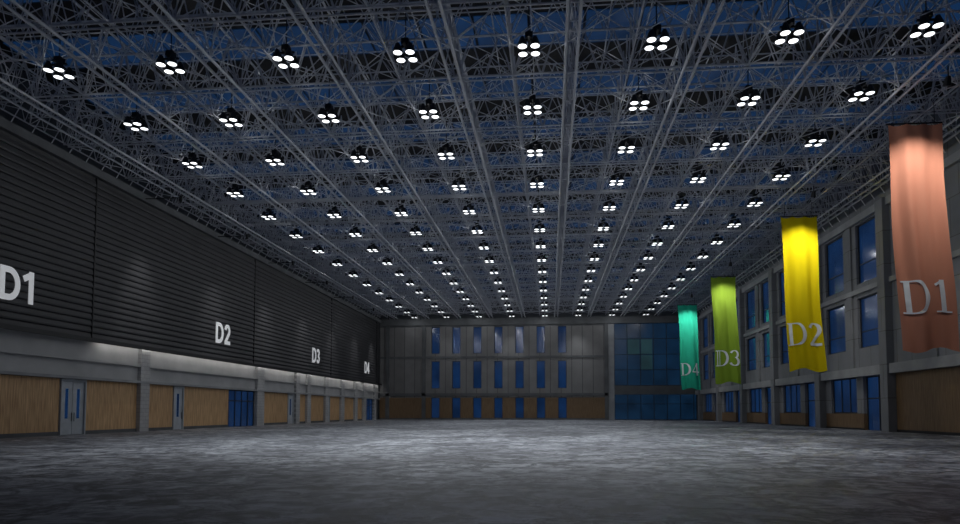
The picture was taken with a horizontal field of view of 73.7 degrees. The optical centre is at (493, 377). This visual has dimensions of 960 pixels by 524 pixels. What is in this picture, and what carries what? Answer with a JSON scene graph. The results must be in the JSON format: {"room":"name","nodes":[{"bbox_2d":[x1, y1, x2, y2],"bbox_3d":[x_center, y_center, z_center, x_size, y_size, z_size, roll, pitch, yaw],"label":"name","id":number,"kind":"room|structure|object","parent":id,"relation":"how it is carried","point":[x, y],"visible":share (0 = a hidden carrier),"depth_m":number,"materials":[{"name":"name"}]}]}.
{"room":"exhibition hall","nodes":[
{"label":"exhibition hall","id":0,"kind":"room"},
{"bbox_2d":[0,56,378,434],"bbox_3d":[-27.283,-6.381,63.591,0.840,22.600,117.000,0,-3,5],"label":"wall","id":1,"kind":"structure","parent":0,"point":[25,105],"depth_m":48.25,"materials":[{"name":"concrete"}]},
{"bbox_2d":[58,378,86,434],"bbox_3d":[-28.481,1.991,43.253,0.260,3.750,2.300,0,-3,5],"label":"door","id":2,"kind":"structure","parent":1,"relation":"in","point":[72,395],"depth_m":43.27,"materials":[{"name":"grey metal"}]},
{"bbox_2d":[172,386,183,429],"bbox_3d":[-27.390,2.633,55.487,0.260,3.750,1.500,0,-3,5],"label":"door","id":3,"kind":"structure","parent":1,"relation":"in","point":[178,391],"depth_m":55.59,"materials":[{"name":"grey metal"}]},
{"bbox_2d":[0,374,361,437],"bbox_3d":[-26.283,3.295,68.122,0.220,3.750,83.180,0,-3,5],"label":"wall panels","id":4,"kind":"object","parent":1,"relation":"attached to","point":[29,405],"visible":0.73,"depth_m":48.08,"materials":[{"name":"wood"}]},
{"bbox_2d":[0,328,379,431],"bbox_3d":[-26.653,1.644,62.410,0.530,6.450,115.600,0,-3,5],"label":"trim","id":5,"kind":"structure","parent":1,"relation":"attached to","point":[21,353],"depth_m":51.65,"materials":[{"name":"concrete"}]},
{"bbox_2d":[0,116,380,322],"bbox_3d":[-26.593,-13.516,63.199,0.650,0.590,115.600,0,-3,5],"label":"trim","id":6,"kind":"structure","parent":1,"relation":"attached to","point":[6,125],"depth_m":50.04,"materials":[{"name":"metal"}]},
{"bbox_2d":[0,129,381,385],"bbox_3d":[-26.489,-7.350,62.867,0.840,11.740,115.600,0,-3,5],"label":"cladding","id":7,"kind":"object","parent":1,"relation":"attached to","point":[108,266],"visible":1,"depth_m":50.59,"materials":[{"name":"black metal"}]},
{"bbox_2d":[0,264,33,304],"bbox_3d":[-28.591,-5.547,38.411,0.059,2.000,2.432,0,-3,5],"label":"sign","id":8,"kind":"object","parent":7,"relation":"attached to","point":[3,268],"depth_m":38.24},
{"bbox_2d":[215,322,229,344],"bbox_3d":[-26.435,-4.281,62.582,0.059,2.000,2.736,0,-3,5],"label":"sign","id":9,"kind":"object","parent":7,"relation":"attached to","point":[217,340],"depth_m":62.30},
{"bbox_2d":[312,347,319,362],"bbox_3d":[-24.225,-2.982,87.358,0.059,2.000,2.716,0,-3,5],"label":"sign","id":10,"kind":"object","parent":7,"relation":"attached to","point":[314,349],"depth_m":87.09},
{"bbox_2d":[364,362,368,373],"bbox_3d":[-22.061,-1.711,111.620,0.059,2.000,2.774,0,-3,5],"label":"sign","id":11,"kind":"object","parent":7,"relation":"attached to","point":[367,368],"depth_m":111.31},
{"bbox_2d":[228,390,253,426],"bbox_3d":[-26.433,3.236,67.007,0.120,3.750,5.550,0,-3,5],"label":"door","id":12,"kind":"structure","parent":1,"relation":"in","point":[240,403],"depth_m":66.94,"materials":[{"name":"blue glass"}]},
{"bbox_2d":[145,195,389,319],"bbox_3d":[-23.021,-12.318,82.623,3.014,0.450,65.240,0,-3,5],"label":"lights","id":13,"kind":"object","parent":1,"relation":"attached to","point":[180,196],"visible":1,"depth_m":61.27,"materials":[{"name":"black metal"}]},
{"bbox_2d":[287,394,293,423],"bbox_3d":[-25.249,3.890,79.484,0.260,3.750,1.750,0,-3,5],"label":"door","id":14,"kind":"structure","parent":1,"relation":"in","point":[290,402],"depth_m":79.53,"materials":[{"name":"grey metal"}]},
{"bbox_2d":[328,396,329,421],"bbox_3d":[-24.054,4.593,92.888,0.260,3.750,1.200,0,-3,5],"label":"door","id":15,"kind":"structure","parent":1,"relation":"in","point":[329,396],"depth_m":93.33,"materials":[{"name":"grey metal"}]},
{"bbox_2d":[366,399,371,419],"bbox_3d":[-22.265,5.685,113.733,0.120,3.750,4.900,0,-3,5],"label":"door","id":16,"kind":"structure","parent":1,"relation":"in","point":[369,401],"depth_m":114.43,"materials":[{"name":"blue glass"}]},
{"bbox_2d":[0,420,959,523],"bbox_3d":[1.670,4.498,52.396,60.400,0.300,133.000,0,-3,5],"label":"floor","id":17,"kind":"structure","parent":0,"point":[362,471],"depth_m":15.91,"materials":[{"name":"concrete"}]},
{"bbox_2d":[695,86,959,431],"bbox_3d":[31.402,-6.641,57.666,1.000,22.500,115.600,0,-3,5],"label":"wall","id":18,"kind":"structure","parent":17,"relation":"on","point":[888,358],"depth_m":55.89,"materials":[{"name":"concrete"}]},
{"bbox_2d":[703,317,707,347],"bbox_3d":[36.311,-7.658,108.956,0.200,5.100,3.700,0,-3,5],"label":"window","id":19,"kind":"structure","parent":18,"relation":"attached to","point":[705,325],"depth_m":109.83,"materials":[{"name":"blue glass"}]},
{"bbox_2d":[704,354,707,379],"bbox_3d":[36.311,-1.766,108.647,0.200,4.300,3.700,0,-3,5],"label":"window","id":20,"kind":"structure","parent":18,"relation":"attached to","point":[705,356],"depth_m":109.44,"materials":[{"name":"blue glass"}]},
{"bbox_2d":[706,394,711,411],"bbox_3d":[36.263,4.270,107.280,0.190,3.100,4.800,0,-3,5],"label":"window","id":21,"kind":"structure","parent":18,"relation":"attached to","point":[708,396],"depth_m":107.97,"materials":[{"name":"blue glass"}]},
{"bbox_2d":[712,314,714,343],"bbox_3d":[35.770,-7.976,102.889,0.200,5.100,3.700,0,-3,5],"label":"window","id":22,"kind":"structure","parent":18,"relation":"attached to","point":[712,314],"depth_m":104.49,"materials":[{"name":"blue glass"}]},
{"bbox_2d":[713,352,714,377],"bbox_3d":[35.770,-2.084,102.580,0.200,4.300,3.700,0,-3,5],"label":"window","id":23,"kind":"structure","parent":18,"relation":"attached to","point":[713,352],"depth_m":104.06,"materials":[{"name":"blue glass"}]},
{"bbox_2d":[725,391,732,411],"bbox_3d":[35.163,3.624,94.946,0.190,3.100,5.000,0,-3,5],"label":"window","id":24,"kind":"structure","parent":18,"relation":"attached to","point":[728,395],"depth_m":95.44,"materials":[{"name":"blue glass"}]},
{"bbox_2d":[736,299,737,321],"bbox_3d":[34.665,-8.625,90.505,0.200,5.100,3.800,0,-3,5],"label":"window","id":25,"kind":"structure","parent":18,"relation":"attached to","point":[736,299],"depth_m":91.05,"materials":[{"name":"blue glass"}]},
{"bbox_2d":[747,289,754,329],"bbox_3d":[34.106,-8.954,84.238,0.200,5.100,3.800,0,-3,5],"label":"window","id":26,"kind":"structure","parent":18,"relation":"attached to","point":[751,294],"depth_m":84.72,"materials":[{"name":"blue glass"}]},
{"bbox_2d":[748,337,755,370],"bbox_3d":[34.106,-3.062,83.929,0.200,4.300,3.800,0,-3,5],"label":"window","id":27,"kind":"structure","parent":18,"relation":"attached to","point":[751,342],"depth_m":84.39,"materials":[{"name":"blue glass"}]},
{"bbox_2d":[751,388,761,412],"bbox_3d":[34.054,2.972,82.512,0.190,3.100,5.000,0,-3,5],"label":"window","id":28,"kind":"structure","parent":18,"relation":"attached to","point":[756,396],"depth_m":82.92,"materials":[{"name":"blue glass"}]},
{"bbox_2d":[762,281,768,322],"bbox_3d":[33.556,-9.277,78.071,0.200,5.100,3.800,0,-3,5],"label":"window","id":29,"kind":"structure","parent":18,"relation":"attached to","point":[765,295],"depth_m":79.19,"materials":[{"name":"blue glass"}]},
{"bbox_2d":[763,332,769,367],"bbox_3d":[33.556,-3.385,77.762,0.200,4.300,3.800,0,-3,5],"label":"window","id":30,"kind":"structure","parent":18,"relation":"attached to","point":[766,340],"depth_m":78.89,"materials":[{"name":"blue glass"}]},
{"bbox_2d":[780,271,785,315],"bbox_3d":[32.997,-9.605,71.804,0.200,5.100,3.800,0,-3,5],"label":"window","id":31,"kind":"structure","parent":18,"relation":"attached to","point":[783,312],"depth_m":73.38,"materials":[{"name":"blue glass"}]},
{"bbox_2d":[781,326,788,363],"bbox_3d":[32.997,-3.713,71.496,0.200,4.300,3.800,0,-3,5],"label":"window","id":32,"kind":"structure","parent":18,"relation":"attached to","point":[785,356],"depth_m":72.81,"materials":[{"name":"blue glass"}]},
{"bbox_2d":[785,384,800,412],"bbox_3d":[32.944,2.321,70.078,0.190,3.100,5.000,0,-3,5],"label":"window","id":33,"kind":"structure","parent":18,"relation":"attached to","point":[792,392],"depth_m":70.57,"materials":[{"name":"blue glass"}]},
{"bbox_2d":[827,236,843,296],"bbox_3d":[31.888,-10.257,59.371,0.200,5.100,3.800,0,-3,5],"label":"window","id":34,"kind":"structure","parent":18,"relation":"attached to","point":[835,275],"depth_m":59.73,"materials":[{"name":"blue glass"}]},
{"bbox_2d":[828,305,845,354],"bbox_3d":[31.888,-4.365,59.062,0.200,4.300,3.800,0,-3,5],"label":"window","id":35,"kind":"structure","parent":18,"relation":"attached to","point":[837,344],"depth_m":59.39,"materials":[{"name":"blue glass"}]},
{"bbox_2d":[833,378,856,412],"bbox_3d":[31.835,1.669,57.645,0.190,3.100,5.000,0,-3,5],"label":"window","id":36,"kind":"structure","parent":18,"relation":"attached to","point":[845,390],"depth_m":57.91,"materials":[{"name":"blue glass"}]},
{"bbox_2d":[857,216,876,283],"bbox_3d":[31.338,-10.580,53.204,0.200,5.100,3.800,0,-3,5],"label":"window","id":37,"kind":"structure","parent":18,"relation":"attached to","point":[866,241],"depth_m":53.72,"materials":[{"name":"blue glass"}]},
{"bbox_2d":[860,293,878,347],"bbox_3d":[31.338,-4.688,52.895,0.200,4.300,3.800,0,-3,5],"label":"window","id":38,"kind":"structure","parent":18,"relation":"attached to","point":[868,304],"depth_m":53.42,"materials":[{"name":"blue glass"}]},
{"bbox_2d":[0,0,959,299],"bbox_3d":[2.379,-17.928,61.550,60.400,0.350,117.000,0,-3,5],"label":"ceiling","id":39,"kind":"structure","parent":0,"point":[619,17],"depth_m":41.38,"materials":[{"name":"black"}]},
{"bbox_2d":[0,0,959,318],"bbox_3d":[2.853,-15.113,66.722,58.000,3.411,103.733,0,-3,5],"label":"roof truss","id":40,"kind":"object","parent":39,"relation":"attached to","point":[569,91],"visible":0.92,"depth_m":42.85,"materials":[{"name":"grey metal"}]},
{"bbox_2d":[42,0,944,317],"bbox_3d":[2.512,-14.868,73.603,43.100,3.000,87.000,0,-3,5],"label":"ceiling lights","id":41,"kind":"object","parent":40,"relation":"attached to","point":[59,63],"visible":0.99,"depth_m":41.89,"materials":[{"name":"black metal"}]},
{"bbox_2d":[677,290,700,389],"bbox_3d":[29.561,-5.472,95.648,3.391,14.560,3.584,0,-3,5],"label":"hanging banner","id":42,"kind":"object","parent":40,"relation":"hanging from","point":[688,322],"visible":1,"depth_m":97.11,"materials":[{"name":"fabric"}]},
{"bbox_2d":[711,257,740,383],"bbox_3d":[27.703,-6.540,75.269,3.311,14.560,3.600,0,-3,5],"label":"hanging banner","id":43,"kind":"object","parent":40,"relation":"hanging from","point":[723,290],"visible":1,"depth_m":76.75,"materials":[{"name":"fabric"}]},
{"bbox_2d":[780,186,826,371],"bbox_3d":[25.432,-7.792,51.401,3.427,14.557,3.584,0,-3,5],"label":"hanging banner","id":44,"kind":"object","parent":40,"relation":"hanging from","point":[805,338],"visible":1,"depth_m":52.85,"materials":[{"name":"fabric"}]},
{"bbox_2d":[885,65,959,352],"bbox_3d":[23.736,-8.694,34.171,3.411,14.560,3.513,0,-3,5],"label":"hanging banner","id":45,"kind":"object","parent":40,"relation":"hanging from","point":[926,289],"visible":1,"depth_m":35.67,"materials":[{"name":"fabric"}]},
{"bbox_2d":[378,295,697,419],"bbox_3d":[7.512,-3.503,118.495,60.400,22.600,1.300,0,-3,5],"label":"wall","id":46,"kind":"structure","parent":0,"point":[406,358],"depth_m":118.49,"materials":[{"name":"concrete"}]},
{"bbox_2d":[431,398,438,417],"bbox_3d":[-10.816,5.670,119.649,1.560,3.800,0.200,0,-3,5],"label":"window","id":47,"kind":"structure","parent":46,"relation":"in","point":[434,401],"depth_m":119.63,"materials":[{"name":"blue glass"}]},
{"bbox_2d":[432,361,439,388],"bbox_3d":[-10.816,-0.472,119.971,1.560,5.100,0.200,0,-3,5],"label":"window","id":48,"kind":"structure","parent":46,"relation":"in","point":[435,364],"depth_m":119.95,"materials":[{"name":"blue glass"}]},
{"bbox_2d":[432,327,439,353],"bbox_3d":[-10.816,-6.913,120.309,1.560,5.000,0.200,0,-3,5],"label":"window","id":49,"kind":"structure","parent":46,"relation":"in","point":[435,330],"depth_m":120.30,"materials":[{"name":"blue glass"}]},
{"bbox_2d":[452,361,459,387],"bbox_3d":[-6.901,-0.490,119.623,1.560,5.100,0.200,0,-3,5],"label":"window","id":50,"kind":"structure","parent":46,"relation":"in","point":[455,364],"depth_m":119.60,"materials":[{"name":"blue glass"}]},
{"bbox_2d":[452,398,459,417],"bbox_3d":[-6.901,5.652,119.301,1.560,3.800,0.200,0,-3,5],"label":"window","id":51,"kind":"structure","parent":46,"relation":"in","point":[455,401],"depth_m":119.28,"materials":[{"name":"blue glass"}]},
{"bbox_2d":[452,327,460,353],"bbox_3d":[-6.901,-6.931,119.960,1.560,5.000,0.200,0,-3,5],"label":"window","id":52,"kind":"structure","parent":46,"relation":"in","point":[456,336],"depth_m":119.92,"materials":[{"name":"blue glass"}]},
{"bbox_2d":[473,361,480,387],"bbox_3d":[-2.987,-0.508,119.275,1.560,5.100,0.200,0,-3,5],"label":"window","id":53,"kind":"structure","parent":46,"relation":"in","point":[476,364],"depth_m":119.25,"materials":[{"name":"blue glass"}]},
{"bbox_2d":[473,327,480,353],"bbox_3d":[-2.987,-6.949,119.612,1.560,5.000,0.200,0,-3,5],"label":"window","id":54,"kind":"structure","parent":46,"relation":"in","point":[476,330],"depth_m":119.60,"materials":[{"name":"blue glass"}]},
{"bbox_2d":[473,398,480,417],"bbox_3d":[-2.987,5.633,118.953,1.560,3.800,0.200,0,-3,5],"label":"window","id":55,"kind":"structure","parent":46,"relation":"in","point":[476,401],"depth_m":118.93,"materials":[{"name":"blue glass"}]},
{"bbox_2d":[494,361,502,387],"bbox_3d":[0.928,-0.527,118.927,1.560,5.100,0.200,0,-3,5],"label":"window","id":56,"kind":"structure","parent":46,"relation":"in","point":[498,365],"depth_m":118.90,"materials":[{"name":"blue glass"}]},
{"bbox_2d":[494,327,502,352],"bbox_3d":[0.928,-6.968,119.264,1.560,5.000,0.200,0,-3,5],"label":"window","id":57,"kind":"structure","parent":46,"relation":"in","point":[498,331],"depth_m":119.22,"materials":[{"name":"blue glass"}]},
{"bbox_2d":[494,398,502,417],"bbox_3d":[0.928,5.615,118.605,1.560,3.800,0.200,0,-3,5],"label":"window","id":58,"kind":"structure","parent":46,"relation":"in","point":[498,402],"depth_m":118.58,"materials":[{"name":"blue glass"}]},
{"bbox_2d":[515,361,523,387],"bbox_3d":[4.842,-0.545,118.578,1.560,5.100,0.200,0,-3,5],"label":"window","id":59,"kind":"structure","parent":46,"relation":"in","point":[519,365],"depth_m":118.55,"materials":[{"name":"blue glass"}]},
{"bbox_2d":[515,326,523,352],"bbox_3d":[4.842,-6.986,118.916,1.560,5.000,0.200,0,-3,5],"label":"window","id":60,"kind":"structure","parent":46,"relation":"in","point":[519,330],"depth_m":118.87,"materials":[{"name":"blue glass"}]},
{"bbox_2d":[515,397,523,417],"bbox_3d":[4.842,5.597,118.256,1.560,3.800,0.200,0,-3,5],"label":"window","id":61,"kind":"structure","parent":46,"relation":"in","point":[519,401],"depth_m":118.23,"materials":[{"name":"blue glass"}]},
{"bbox_2d":[536,326,544,352],"bbox_3d":[8.757,-7.004,118.568,1.560,5.000,0.200,0,-3,5],"label":"window","id":62,"kind":"structure","parent":46,"relation":"in","point":[540,329],"depth_m":118.55,"materials":[{"name":"blue glass"}]},
{"bbox_2d":[537,361,544,387],"bbox_3d":[8.757,-0.563,118.230,1.560,5.100,0.200,0,-3,5],"label":"window","id":63,"kind":"structure","parent":46,"relation":"in","point":[540,364],"depth_m":118.20,"materials":[{"name":"blue glass"}]},
{"bbox_2d":[537,397,544,417],"bbox_3d":[8.757,5.579,117.908,1.560,3.800,0.200,0,-3,5],"label":"window","id":64,"kind":"structure","parent":46,"relation":"in","point":[540,400],"depth_m":117.89,"materials":[{"name":"blue glass"}]},
{"bbox_2d":[558,326,565,352],"bbox_3d":[12.671,-7.022,118.219,1.560,5.000,0.200,0,-3,5],"label":"window","id":65,"kind":"structure","parent":46,"relation":"in","point":[561,329],"depth_m":118.20,"materials":[{"name":"blue glass"}]},
{"bbox_2d":[558,360,566,387],"bbox_3d":[12.671,-0.581,117.882,1.560,5.100,0.200,0,-3,5],"label":"window","id":66,"kind":"structure","parent":46,"relation":"in","point":[562,365],"depth_m":117.86,"materials":[{"name":"blue glass"}]},
{"bbox_2d":[558,397,566,417],"bbox_3d":[12.671,5.560,117.560,1.560,3.800,0.200,0,-3,5],"label":"window","id":67,"kind":"structure","parent":46,"relation":"in","point":[562,401],"depth_m":117.51,"materials":[{"name":"blue glass"}]},
{"bbox_2d":[614,323,696,419],"bbox_3d":[29.323,-1.209,116.404,14.600,17.800,0.250,0,-3,5],"label":"window","id":68,"kind":"structure","parent":46,"relation":"in","point":[645,354],"depth_m":116.52,"materials":[{"name":"blue glass"}]},
{"bbox_2d":[728,375,879,430],"bbox_3d":[32.216,-6.658,58.298,0.490,22.600,117.000,0,-3,5],"label":"wall","id":69,"kind":"structure","parent":0,"point":[878,375],"depth_m":56.20,"materials":[{"name":"concrete"}]},
{"bbox_2d":[703,412,715,420],"bbox_3d":[36.149,6.528,107.182,0.420,1.380,7.180,0,-3,5],"label":"panel","id":70,"kind":"object","parent":69,"relation":"attached to","point":[708,416],"visible":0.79,"depth_m":106.35,"materials":[{"name":"brown wood"}]},
{"bbox_2d":[722,412,737,421],"bbox_3d":[35.049,5.882,94.847,0.420,1.380,7.380,0,-3,5],"label":"panel","id":71,"kind":"object","parent":69,"relation":"attached to","point":[726,417],"visible":0.86,"depth_m":94.45,"materials":[{"name":"brown wood"}]},
{"bbox_2d":[737,391,739,421],"bbox_3d":[34.691,4.035,89.226,0.120,4.480,3.980,0,-3,5],"label":"door","id":72,"kind":"structure","parent":69,"relation":"in","point":[737,391],"depth_m":91.04,"materials":[{"name":"blue glass"}]},
{"bbox_2d":[747,413,767,423],"bbox_3d":[33.940,5.230,82.414,0.420,1.380,7.380,0,-3,5],"label":"panel","id":73,"kind":"object","parent":69,"relation":"attached to","point":[758,418],"visible":0.82,"depth_m":81.68,"materials":[{"name":"brown wood"}]},
{"bbox_2d":[767,387,770,423],"bbox_3d":[33.582,3.384,76.792,0.120,4.480,3.980,0,-3,5],"label":"door","id":74,"kind":"structure","parent":69,"relation":"in","point":[768,388],"depth_m":78.22,"materials":[{"name":"blue glass"}]},
{"bbox_2d":[780,413,807,426],"bbox_3d":[32.831,4.579,69.980,0.420,1.380,7.380,0,-3,5],"label":"panel","id":75,"kind":"object","parent":69,"relation":"attached to","point":[791,419],"visible":0.96,"depth_m":69.29,"materials":[{"name":"brown wood"}]},
{"bbox_2d":[807,383,815,426],"bbox_3d":[32.473,2.732,64.358,0.120,4.480,3.980,0,-3,5],"label":"door","id":76,"kind":"structure","parent":69,"relation":"in","point":[810,386],"depth_m":65.63,"materials":[{"name":"blue glass"}]},
{"bbox_2d":[826,413,867,429],"bbox_3d":[31.722,3.927,57.546,0.420,1.380,7.380,0,-3,5],"label":"panel","id":77,"kind":"object","parent":69,"relation":"attached to","point":[834,420],"visible":0.86,"depth_m":56.92,"materials":[{"name":"brown wood"}]},
{"bbox_2d":[866,375,881,430],"bbox_3d":[31.364,2.080,51.925,0.120,4.480,3.980,0,-3,5],"label":"door","id":78,"kind":"structure","parent":69,"relation":"in","point":[873,382],"depth_m":52.88,"materials":[{"name":"blue glass"}]},
{"bbox_2d":[896,366,959,435],"bbox_3d":[30.479,1.649,43.692,0.420,4.480,10.300,0,-3,5],"label":"panel","id":79,"kind":"object","parent":69,"relation":"attached to","point":[928,401],"visible":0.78,"depth_m":44.69,"materials":[{"name":"brown wood"}]}
]}

